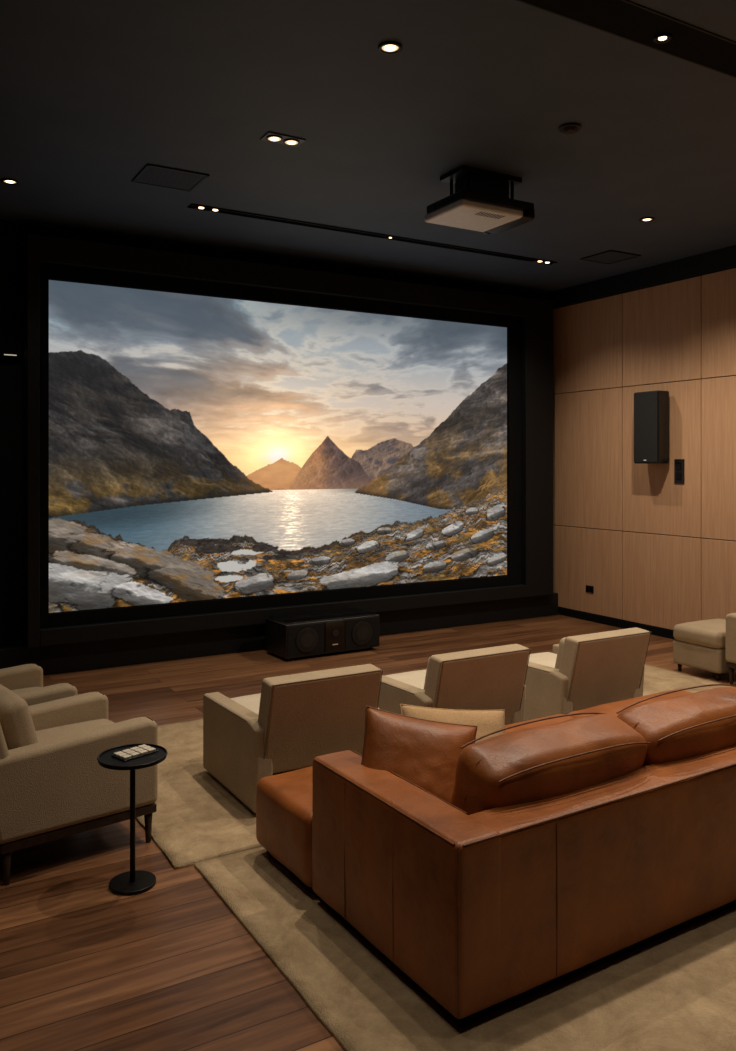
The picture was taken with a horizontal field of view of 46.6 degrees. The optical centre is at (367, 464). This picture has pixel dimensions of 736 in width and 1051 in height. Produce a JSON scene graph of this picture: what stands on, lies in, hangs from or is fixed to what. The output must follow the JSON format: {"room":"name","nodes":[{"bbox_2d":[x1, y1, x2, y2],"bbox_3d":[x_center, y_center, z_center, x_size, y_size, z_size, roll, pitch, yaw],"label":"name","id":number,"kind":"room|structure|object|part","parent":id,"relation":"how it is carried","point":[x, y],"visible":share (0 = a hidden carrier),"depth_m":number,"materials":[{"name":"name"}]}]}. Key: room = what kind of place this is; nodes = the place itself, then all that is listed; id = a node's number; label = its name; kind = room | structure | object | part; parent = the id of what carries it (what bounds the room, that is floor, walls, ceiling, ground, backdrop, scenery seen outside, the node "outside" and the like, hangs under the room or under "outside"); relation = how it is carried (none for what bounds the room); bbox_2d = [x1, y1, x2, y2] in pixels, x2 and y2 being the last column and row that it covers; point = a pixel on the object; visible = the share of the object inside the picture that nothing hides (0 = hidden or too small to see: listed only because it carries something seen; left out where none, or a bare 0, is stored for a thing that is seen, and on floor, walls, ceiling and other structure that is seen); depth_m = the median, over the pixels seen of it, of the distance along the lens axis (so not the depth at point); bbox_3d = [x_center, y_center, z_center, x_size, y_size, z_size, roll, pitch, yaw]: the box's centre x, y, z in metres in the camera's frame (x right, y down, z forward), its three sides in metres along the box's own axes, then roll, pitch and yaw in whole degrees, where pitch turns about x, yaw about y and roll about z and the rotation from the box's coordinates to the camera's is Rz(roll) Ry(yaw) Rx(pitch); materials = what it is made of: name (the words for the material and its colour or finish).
{"room":"home theater","nodes":[
{"label":"home theater","id":0,"kind":"room"},
{"bbox_2d":[0,220,545,645],"bbox_3d":[-1.553,-0.150,8.303,8.910,3.900,0.100,0,0,-30],"label":"wall","id":1,"kind":"structure","parent":0,"point":[12,234],"depth_m":7.38,"materials":[{"name":"black paint"}]},
{"bbox_2d":[0,353,19,357],"bbox_3d":[-3.068,-0.940,7.318,0.160,0.032,0.059,0,0,-30],"label":"wall light","id":2,"kind":"object","parent":1,"relation":"attached to","point":[11,355],"depth_m":7.30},
{"bbox_2d":[0,0,735,292],"bbox_3d":[0.923,-2.150,4.075,8.910,0.100,9.900,0,0,-30],"label":"ceiling","id":3,"kind":"structure","parent":0,"point":[93,93],"depth_m":5.30,"materials":[{"name":"paint"}]},
{"bbox_2d":[1,178,18,184],"bbox_3d":[-2.647,-2.094,6.313,0.122,0.010,0.122,0,0,-30],"label":"recessed light","id":4,"kind":"object","parent":3,"relation":"in","point":[8,181],"visible":1,"depth_m":6.30,"materials":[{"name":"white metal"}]},
{"bbox_2d":[132,164,208,191],"bbox_3d":[-1.446,-2.094,6.240,0.450,0.011,0.420,0,0,-30],"label":"ceiling vent","id":5,"kind":"object","parent":3,"relation":"in","point":[153,175],"depth_m":6.22,"materials":[{"name":"black metal"}]},
{"bbox_2d":[260,132,305,146],"bbox_3d":[-0.547,-2.092,5.500,0.260,0.014,0.140,0,0,-30],"label":"recessed light","id":6,"kind":"object","parent":3,"relation":"in","point":[270,136],"visible":1,"depth_m":5.49,"materials":[{"name":"black metal"}]},
{"bbox_2d":[187,204,556,264],"bbox_3d":[0.245,-2.094,7.884,3.910,0.011,0.096,0,0,-30],"label":"linear slot","id":7,"kind":"object","parent":3,"relation":"attached to","point":[192,206],"visible":1,"depth_m":7.69,"materials":[{"name":"black metal"}]},
{"bbox_2d":[378,41,401,54],"bbox_3d":[0.111,-2.094,4.289,0.122,0.010,0.122,0,0,-30],"label":"recessed light","id":8,"kind":"object","parent":3,"relation":"in","point":[388,47],"visible":1,"depth_m":4.28,"materials":[{"name":"black metal"}]},
{"bbox_2d":[425,165,534,233],"bbox_3d":[0.808,-1.936,6.230,0.670,0.326,0.535,0,0,-30],"label":"ceiling projector","id":9,"kind":"object","parent":3,"relation":"hanging from","point":[481,202],"depth_m":6.11,"materials":[{"name":"beige plastic"}]},
{"bbox_2d":[558,123,581,134],"bbox_3d":[1.254,-2.082,5.305,0.140,0.035,0.140,0,0,-30],"label":"smoke detector","id":10,"kind":"object","parent":3,"relation":"attached to","point":[568,128],"visible":1,"depth_m":5.28,"materials":[{"name":"black plastic"}]},
{"bbox_2d":[580,250,640,264],"bbox_3d":[2.442,-2.094,8.614,0.420,0.011,0.420,0,0,-30],"label":"ceiling vent","id":11,"kind":"object","parent":3,"relation":"in","point":[609,257],"depth_m":8.61,"materials":[{"name":"black metal"}]},
{"bbox_2d":[516,0,735,77],"bbox_3d":[2.007,-2.091,4.489,6.200,0.015,0.250,0,0,-30],"label":"ceiling beam","id":12,"kind":"structure","parent":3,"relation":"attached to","point":[625,19],"depth_m":4.10,"materials":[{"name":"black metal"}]},
{"bbox_2d":[640,217,654,221],"bbox_3d":[2.381,-2.094,7.289,0.122,0.010,0.122,0,0,-30],"label":"recessed light","id":13,"kind":"object","parent":3,"relation":"in","point":[645,219],"visible":1,"depth_m":7.28,"materials":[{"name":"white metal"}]},
{"bbox_2d":[0,614,735,1050],"bbox_3d":[0.923,1.850,4.075,8.910,0.100,9.900,0,0,-30],"label":"floor","id":14,"kind":"structure","parent":0,"point":[85,966],"depth_m":3.31,"materials":[{"name":"brown wood"}]},
{"bbox_2d":[0,664,76,705],"bbox_3d":[-2.151,1.400,4.720,0.865,0.800,0.710,0,0,-38],"label":"upholstered armchair","id":15,"kind":"object","parent":14,"relation":"on","point":[26,681],"visible":0.37,"depth_m":5.03,"materials":[{"name":"beige fabric"}]},
{"bbox_3d":[-2.308,1.413,4.972,0.795,0.403,0.120,0,0,-38],"label":"arm","id":16,"kind":"part","parent":15,"relation":"part of","materials":[{"name":"beige fabric"}]},
{"bbox_2d":[11,687,39,692],"bbox_3d":[-2.064,1.400,4.790,0.642,0.190,0.463,0,0,-38],"label":"seat cushion","id":17,"kind":"object","parent":15,"relation":"on","point":[14,689],"depth_m":5.03,"materials":[{"name":"beige fabric"}]},
{"bbox_3d":[-1.942,1.413,4.509,0.795,0.403,0.120,0,0,-38],"label":"arm","id":18,"kind":"part","parent":15,"relation":"part of","materials":[{"name":"beige fabric"}]},
{"bbox_2d":[0,684,157,885],"bbox_3d":[-1.550,1.400,4.072,0.865,0.800,0.710,0,0,-39],"label":"upholstered armchair","id":19,"kind":"object","parent":14,"relation":"on","point":[54,786],"visible":0.88,"depth_m":3.82,"materials":[{"name":"beige fabric"}]},
{"bbox_3d":[-1.778,1.308,3.885,0.275,0.615,0.680,0,0,-39],"label":"backrest","id":20,"kind":"part","parent":19,"relation":"part of","materials":[{"name":"beige fabric"}]},
{"bbox_3d":[-1.551,1.728,3.664,0.040,0.145,0.040,0,0,-39],"label":"leg","id":21,"kind":"part","parent":19,"relation":"part of","materials":[{"name":"brown wood"}]},
{"bbox_2d":[0,684,37,749],"bbox_3d":[-1.674,1.220,3.971,0.198,0.357,0.460,0,0,-39],"label":"cushion","id":22,"kind":"object","parent":19,"relation":"on","point":[16,721],"depth_m":3.78,"materials":[{"name":"beige fabric"}]},
{"bbox_3d":[-1.712,1.413,4.321,0.795,0.403,0.120,0,0,-39],"label":"arm","id":23,"kind":"part","parent":19,"relation":"part of","materials":[{"name":"beige fabric"}]},
{"bbox_2d":[36,719,113,741],"bbox_3d":[-1.464,1.400,4.143,0.642,0.190,0.463,0,0,-39],"label":"seat cushion","id":24,"kind":"object","parent":19,"relation":"on","point":[46,729],"depth_m":4.30,"materials":[{"name":"beige fabric"}]},
{"bbox_3d":[-1.500,1.635,4.114,0.710,0.040,0.690,0,0,-39],"label":"frame","id":25,"kind":"part","parent":19,"relation":"part of","materials":[{"name":"brown wood"}]},
{"bbox_3d":[-1.338,1.413,3.865,0.795,0.403,0.120,0,0,-39],"label":"arm","id":26,"kind":"part","parent":19,"relation":"part of","materials":[{"name":"beige fabric"}]},
{"bbox_3d":[-1.049,1.728,4.076,0.040,0.145,0.040,0,0,-39],"label":"leg","id":27,"kind":"part","parent":19,"relation":"part of","materials":[{"name":"brown wood"}]},
{"bbox_2d":[97,743,167,895],"bbox_3d":[-1.010,1.521,3.664,0.292,0.559,0.292,0,0,-30],"label":"side table","id":28,"kind":"object","parent":14,"relation":"on","point":[132,882],"visible":0.97,"depth_m":3.65,"materials":[{"name":"black metal"}]},
{"bbox_3d":[-1.010,1.520,3.664,0.023,0.530,0.023,0,0,-30],"label":"stem","id":29,"kind":"part","parent":28,"relation":"part of","materials":[{"name":"black metal"}]},
{"bbox_2d":[111,750,157,760],"bbox_3d":[-1.006,1.244,3.687,0.100,0.006,0.170,0,0,42],"label":"tray","id":30,"kind":"object","parent":28,"relation":"on","point":[151,752],"visible":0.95,"depth_m":3.64,"materials":[{"name":"black plastic"}]},
{"bbox_2d":[122,750,147,758],"bbox_3d":[-0.997,1.237,3.651,0.026,0.008,0.114,0,0,42],"label":"snacks","id":31,"kind":"object","parent":30,"relation":"on","point":[128,755],"depth_m":3.64,"materials":[{"name":"beige food"}]},
{"bbox_2d":[0,592,557,674],"bbox_3d":[-1.472,1.670,8.145,8.630,0.260,0.145,0,0,-30],"label":"plinth","id":32,"kind":"object","parent":14,"relation":"on","point":[82,656],"depth_m":8.04,"materials":[{"name":"black wood"}]},
{"bbox_2d":[22,233,552,647],"bbox_3d":[-0.402,-0.205,8.742,5.840,3.470,0.295,0,0,-30],"label":"screen frame","id":33,"kind":"object","parent":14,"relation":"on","point":[528,322],"visible":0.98,"depth_m":8.30,"materials":[{"name":"black fabric"}]},
{"bbox_2d":[49,280,506,612],"bbox_3d":[-0.567,-0.160,8.608,5.040,2.860,0.001,0,0,-30],"label":"projection screen","id":34,"kind":"object","parent":33,"relation":"on","point":[201,447],"visible":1,"depth_m":8.32,"materials":[{"name":"multicoloured fabric"}]},
{"bbox_2d":[265,608,379,660],"bbox_3d":[-0.426,1.625,8.229,1.020,0.350,0.466,0,0,-32],"label":"speaker","id":35,"kind":"object","parent":14,"relation":"on","point":[292,636],"visible":1,"depth_m":8.05},
{"bbox_3d":[-0.572,1.613,7.889,0.380,0.275,0.007,0,0,-32],"label":"panel","id":36,"kind":"part","parent":35,"relation":"part of","materials":[{"name":"black paint"}]},
{"bbox_3d":[-0.433,1.455,8.241,0.980,0.010,0.400,0,0,-32],"label":"plate","id":37,"kind":"part","parent":35,"relation":"part of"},
{"bbox_3d":[-0.312,1.613,8.050,0.210,0.275,0.013,0,0,-32],"label":"panel","id":38,"kind":"part","parent":35,"relation":"part of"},
{"bbox_3d":[-0.056,1.613,8.216,0.380,0.275,0.007,0,0,-32],"label":"panel","id":39,"kind":"part","parent":35,"relation":"part of","materials":[{"name":"black paint"}]},
{"bbox_2d":[136,664,732,868],"bbox_3d":[0.707,1.792,5.916,4.847,0.015,2.072,0,0,-30],"label":"area rug","id":40,"kind":"object","parent":14,"relation":"on","point":[197,818],"visible":0.14,"depth_m":4.52,"materials":[{"name":"carpet"}]},
{"bbox_2d":[203,664,382,812],"bbox_3d":[-0.429,1.433,4.791,0.740,0.704,0.917,0,0,-30],"label":"chair","id":41,"kind":"object","parent":40,"relation":"on","point":[295,719],"visible":0.87,"depth_m":4.45,"materials":[{"name":"beige fabric"}]},
{"bbox_3d":[-0.718,1.537,4.656,0.105,0.454,0.799,0,0,-30],"label":"arm","id":42,"kind":"part","parent":41,"relation":"part of","materials":[{"name":"beige fabric"}]},
{"bbox_2d":[230,693,260,714],"bbox_3d":[-0.495,1.454,4.902,0.518,0.190,0.658,0,0,-30],"label":"seat cushion","id":43,"kind":"object","parent":41,"relation":"on","point":[252,702],"depth_m":4.94,"materials":[{"name":"beige fabric"}]},
{"bbox_3d":[-0.276,1.617,4.529,0.520,0.055,0.035,0,0,-30],"label":"rail","id":44,"kind":"part","parent":41,"relation":"part of","materials":[{"name":"brown leather"}]},
{"bbox_3d":[-0.262,1.333,4.505,0.650,0.503,0.251,0,0,-30],"label":"backrest","id":45,"kind":"part","parent":41,"relation":"part of","materials":[{"name":"beige fabric"}]},
{"bbox_2d":[377,644,530,724],"bbox_3d":[0.459,1.433,5.311,0.740,0.704,0.917,0,0,-30],"label":"chair","id":46,"kind":"object","parent":40,"relation":"on","point":[490,678],"visible":0.61,"depth_m":4.98,"materials":[{"name":"beige fabric"}]},
{"bbox_3d":[0.170,1.537,5.176,0.105,0.454,0.799,0,0,-30],"label":"arm","id":47,"kind":"part","parent":46,"relation":"part of","materials":[{"name":"beige fabric"}]},
{"bbox_2d":[385,669,426,689],"bbox_3d":[0.394,1.454,5.423,0.518,0.190,0.658,0,0,-30],"label":"seat cushion","id":48,"kind":"object","parent":46,"relation":"on","point":[414,678],"depth_m":5.48,"materials":[{"name":"beige fabric"}]},
{"bbox_2d":[424,658,429,689],"bbox_3d":[0.564,1.294,5.133,0.510,0.356,0.180,0,0,-30],"label":"cushion","id":49,"kind":"object","parent":46,"relation":"on","point":[429,658],"depth_m":5.01,"materials":[{"name":"beige fabric"}]},
{"bbox_3d":[0.627,1.333,5.025,0.650,0.503,0.251,0,0,-30],"label":"backrest","id":50,"kind":"part","parent":46,"relation":"part of","materials":[{"name":"beige fabric"}]},
{"bbox_3d":[0.718,1.537,5.497,0.105,0.454,0.799,0,0,-30],"label":"arm","id":51,"kind":"part","parent":46,"relation":"part of","materials":[{"name":"beige fabric"}]},
{"bbox_2d":[524,627,650,720],"bbox_3d":[1.348,1.433,5.832,0.740,0.704,0.917,0,0,-30],"label":"chair","id":52,"kind":"object","parent":40,"relation":"on","point":[585,671],"visible":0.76,"depth_m":5.48,"materials":[{"name":"beige fabric"}]},
{"bbox_2d":[528,652,556,667],"bbox_3d":[1.282,1.454,5.943,0.518,0.190,0.658,0,0,-30],"label":"seat cushion","id":53,"kind":"object","parent":52,"relation":"on","point":[545,658],"depth_m":6.01,"materials":[{"name":"beige fabric"}]},
{"bbox_3d":[1.059,1.537,5.697,0.105,0.454,0.799,0,0,-30],"label":"arm","id":54,"kind":"part","parent":52,"relation":"part of","materials":[{"name":"beige fabric"}]},
{"bbox_2d":[555,637,565,668],"bbox_3d":[1.452,1.294,5.654,0.510,0.356,0.180,0,0,-30],"label":"cushion","id":55,"kind":"object","parent":52,"relation":"on","point":[561,643],"depth_m":5.52,"materials":[{"name":"beige fabric"}]},
{"bbox_3d":[1.607,1.537,6.018,0.105,0.454,0.799,0,0,-30],"label":"arm","id":56,"kind":"part","parent":52,"relation":"part of","materials":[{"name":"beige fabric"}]},
{"bbox_3d":[1.516,1.333,5.546,0.650,0.503,0.251,0,0,-30],"label":"backrest","id":57,"kind":"part","parent":52,"relation":"part of","materials":[{"name":"beige fabric"}]},
{"bbox_2d":[194,847,735,1050],"bbox_3d":[1.929,1.792,3.795,4.641,0.015,2.808,0,0,-30],"label":"area rug","id":58,"kind":"object","parent":14,"relation":"on","point":[676,991],"visible":0.29,"depth_m":2.90,"materials":[{"name":"carpet"}]},
{"bbox_2d":[256,684,735,1025],"bbox_3d":[1.145,1.386,4.094,3.019,0.797,1.532,0,0,-32],"label":"leather sofa","id":59,"kind":"object","parent":58,"relation":"on","point":[564,846],"visible":0.97,"depth_m":3.05,"materials":[{"name":"brown leather"}]},
{"bbox_3d":[-0.088,1.464,3.239,0.006,0.520,0.003,0,0,-32],"label":"seam arm","id":60,"kind":"part","parent":59,"relation":"part of"},
{"bbox_3d":[0.027,1.192,3.066,0.007,0.007,0.916,0,0,-32],"label":"welt arm","id":61,"kind":"part","parent":59,"relation":"part of","materials":[{"name":"leather"}]},
{"bbox_3d":[0.087,1.464,2.959,0.006,0.520,0.003,0,0,-32],"label":"seam arm","id":62,"kind":"part","parent":59,"relation":"part of"},
{"bbox_3d":[0.103,1.462,3.117,0.200,0.565,0.980,0,0,-32],"label":"arm","id":63,"kind":"part","parent":59,"relation":"part of","materials":[{"name":"leather"}]},
{"bbox_3d":[0.138,1.190,3.233,0.006,0.006,0.750,0,0,-32],"label":"welt arm","id":64,"kind":"part","parent":59,"relation":"part of"},
{"bbox_2d":[361,706,477,802],"bbox_3d":[0.192,1.225,3.403,0.543,0.491,0.251,0,0,-5],"label":"throw pillow","id":65,"kind":"object","parent":59,"relation":"on","point":[423,752],"visible":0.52,"depth_m":3.38,"materials":[{"name":"brown leather"}]},
{"bbox_2d":[400,704,504,742],"bbox_3d":[0.379,1.255,3.685,0.520,0.410,0.249,0,0,-10],"label":"throw pillow","id":66,"kind":"object","parent":59,"relation":"on","point":[487,721],"visible":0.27,"depth_m":3.74,"materials":[{"name":"beige fabric"}]},
{"bbox_3d":[0.891,1.590,4.508,0.918,0.335,0.560,0,0,-32],"label":"seat","id":67,"kind":"part","parent":59,"relation":"part of","materials":[{"name":"leather"}]},
{"bbox_2d":[450,714,646,814],"bbox_3d":[0.697,1.232,3.268,0.834,0.473,0.342,0,0,-32],"label":"cushion","id":68,"kind":"object","parent":59,"relation":"on","point":[503,774],"depth_m":3.10,"materials":[{"name":"leather"}]},
{"bbox_3d":[1.501,1.465,3.531,2.998,0.560,0.201,0,0,-32],"label":"frame","id":69,"kind":"part","parent":59,"relation":"part of","materials":[{"name":"leather"}]},
{"bbox_3d":[1.713,1.590,5.022,1.037,0.335,0.560,0,0,-32],"label":"seat","id":70,"kind":"part","parent":59,"relation":"part of","materials":[{"name":"leather"}]},
{"bbox_2d":[617,687,735,766],"bbox_3d":[1.403,1.232,3.712,0.864,0.468,0.343,0,0,-32],"label":"cushion","id":71,"kind":"object","parent":59,"relation":"on","point":[679,730],"depth_m":3.51,"materials":[{"name":"leather"}]},
{"bbox_2d":[673,619,735,680],"bbox_3d":[3.058,1.588,7.441,0.650,0.425,0.502,0,0,-30],"label":"ottoman","id":72,"kind":"object","parent":14,"relation":"on","point":[701,644],"visible":0.91,"depth_m":7.26,"materials":[{"name":"beige fabric"}]},
{"bbox_2d":[673,619,725,648],"bbox_3d":[3.058,1.465,7.441,0.650,0.180,0.502,0,0,-30],"label":"cushion","id":73,"kind":"object","parent":72,"relation":"on","point":[711,633],"depth_m":7.30,"materials":[{"name":"beige fabric"}]},
{"bbox_3d":[2.925,1.765,7.136,0.040,0.070,0.040,0,0,-30],"label":"leg","id":74,"kind":"part","parent":72,"relation":"part of","materials":[{"name":"brown wood"}]},
{"bbox_2d":[726,613,735,684],"bbox_3d":[3.457,1.400,6.821,0.740,0.800,0.865,0,0,-30],"label":"upholstered armchair","id":75,"kind":"object","parent":14,"relation":"on","point":[731,617],"visible":0.98,"depth_m":6.95,"materials":[{"name":"beige fabric"}]},
{"bbox_3d":[3.424,1.635,6.878,0.720,0.040,0.710,0,0,-30],"label":"frame","id":76,"kind":"part","parent":75,"relation":"part of","materials":[{"name":"brown wood"}]},
{"bbox_3d":[2.975,1.728,6.991,0.040,0.145,0.040,0,0,-30],"label":"leg","id":77,"kind":"part","parent":75,"relation":"part of","materials":[{"name":"brown wood"}]},
{"bbox_2d":[553,268,735,629],"bbox_3d":[4.749,-0.150,6.257,0.100,3.900,9.800,0,0,-30],"label":"wall","id":78,"kind":"structure","parent":0,"point":[731,268],"depth_m":9.22,"materials":[{"name":"wood"}]},
{"bbox_2d":[558,607,675,639],"bbox_3d":[4.665,1.758,6.266,0.034,0.085,9.699,0,0,-30],"label":"baseboard","id":79,"kind":"structure","parent":78,"relation":"attached to","point":[657,631],"depth_m":9.52,"materials":[{"name":"black wood"}]},
{"bbox_2d":[546,245,735,308],"bbox_3d":[4.653,-2.000,6.253,0.069,0.199,9.690,0,0,-30],"label":"trim","id":80,"kind":"structure","parent":78,"relation":"attached to","point":[722,259],"depth_m":9.05,"materials":[{"name":"black paint"}]},
{"bbox_2d":[553,268,735,629],"bbox_3d":[4.450,-0.092,6.638,0.028,3.597,8.752,0,0,-30],"label":"wall paneling","id":81,"kind":"structure","parent":78,"relation":"attached to","point":[682,330],"depth_m":9.11,"materials":[{"name":"brown wood"}]},
{"bbox_2d":[586,585,593,592],"bbox_3d":[2.553,1.430,9.838,0.013,0.080,0.120,0,0,-30],"label":"wall outlet","id":82,"kind":"object","parent":81,"relation":"in","point":[590,589],"depth_m":9.83,"materials":[{"name":"black plastic"}]},
{"bbox_2d":[634,390,668,463],"bbox_3d":[2.968,-0.390,8.922,0.217,0.750,0.330,0,0,-30],"label":"wall speaker","id":83,"kind":"object","parent":81,"relation":"attached to","point":[651,408],"depth_m":8.81},
{"bbox_2d":[674,459,683,483],"bbox_3d":[3.186,0.065,8.749,0.021,0.250,0.120,0,0,-30],"label":"wall control","id":84,"kind":"object","parent":81,"relation":"attached to","point":[678,463],"depth_m":8.74,"materials":[{"name":"black plastic"}]}
]}

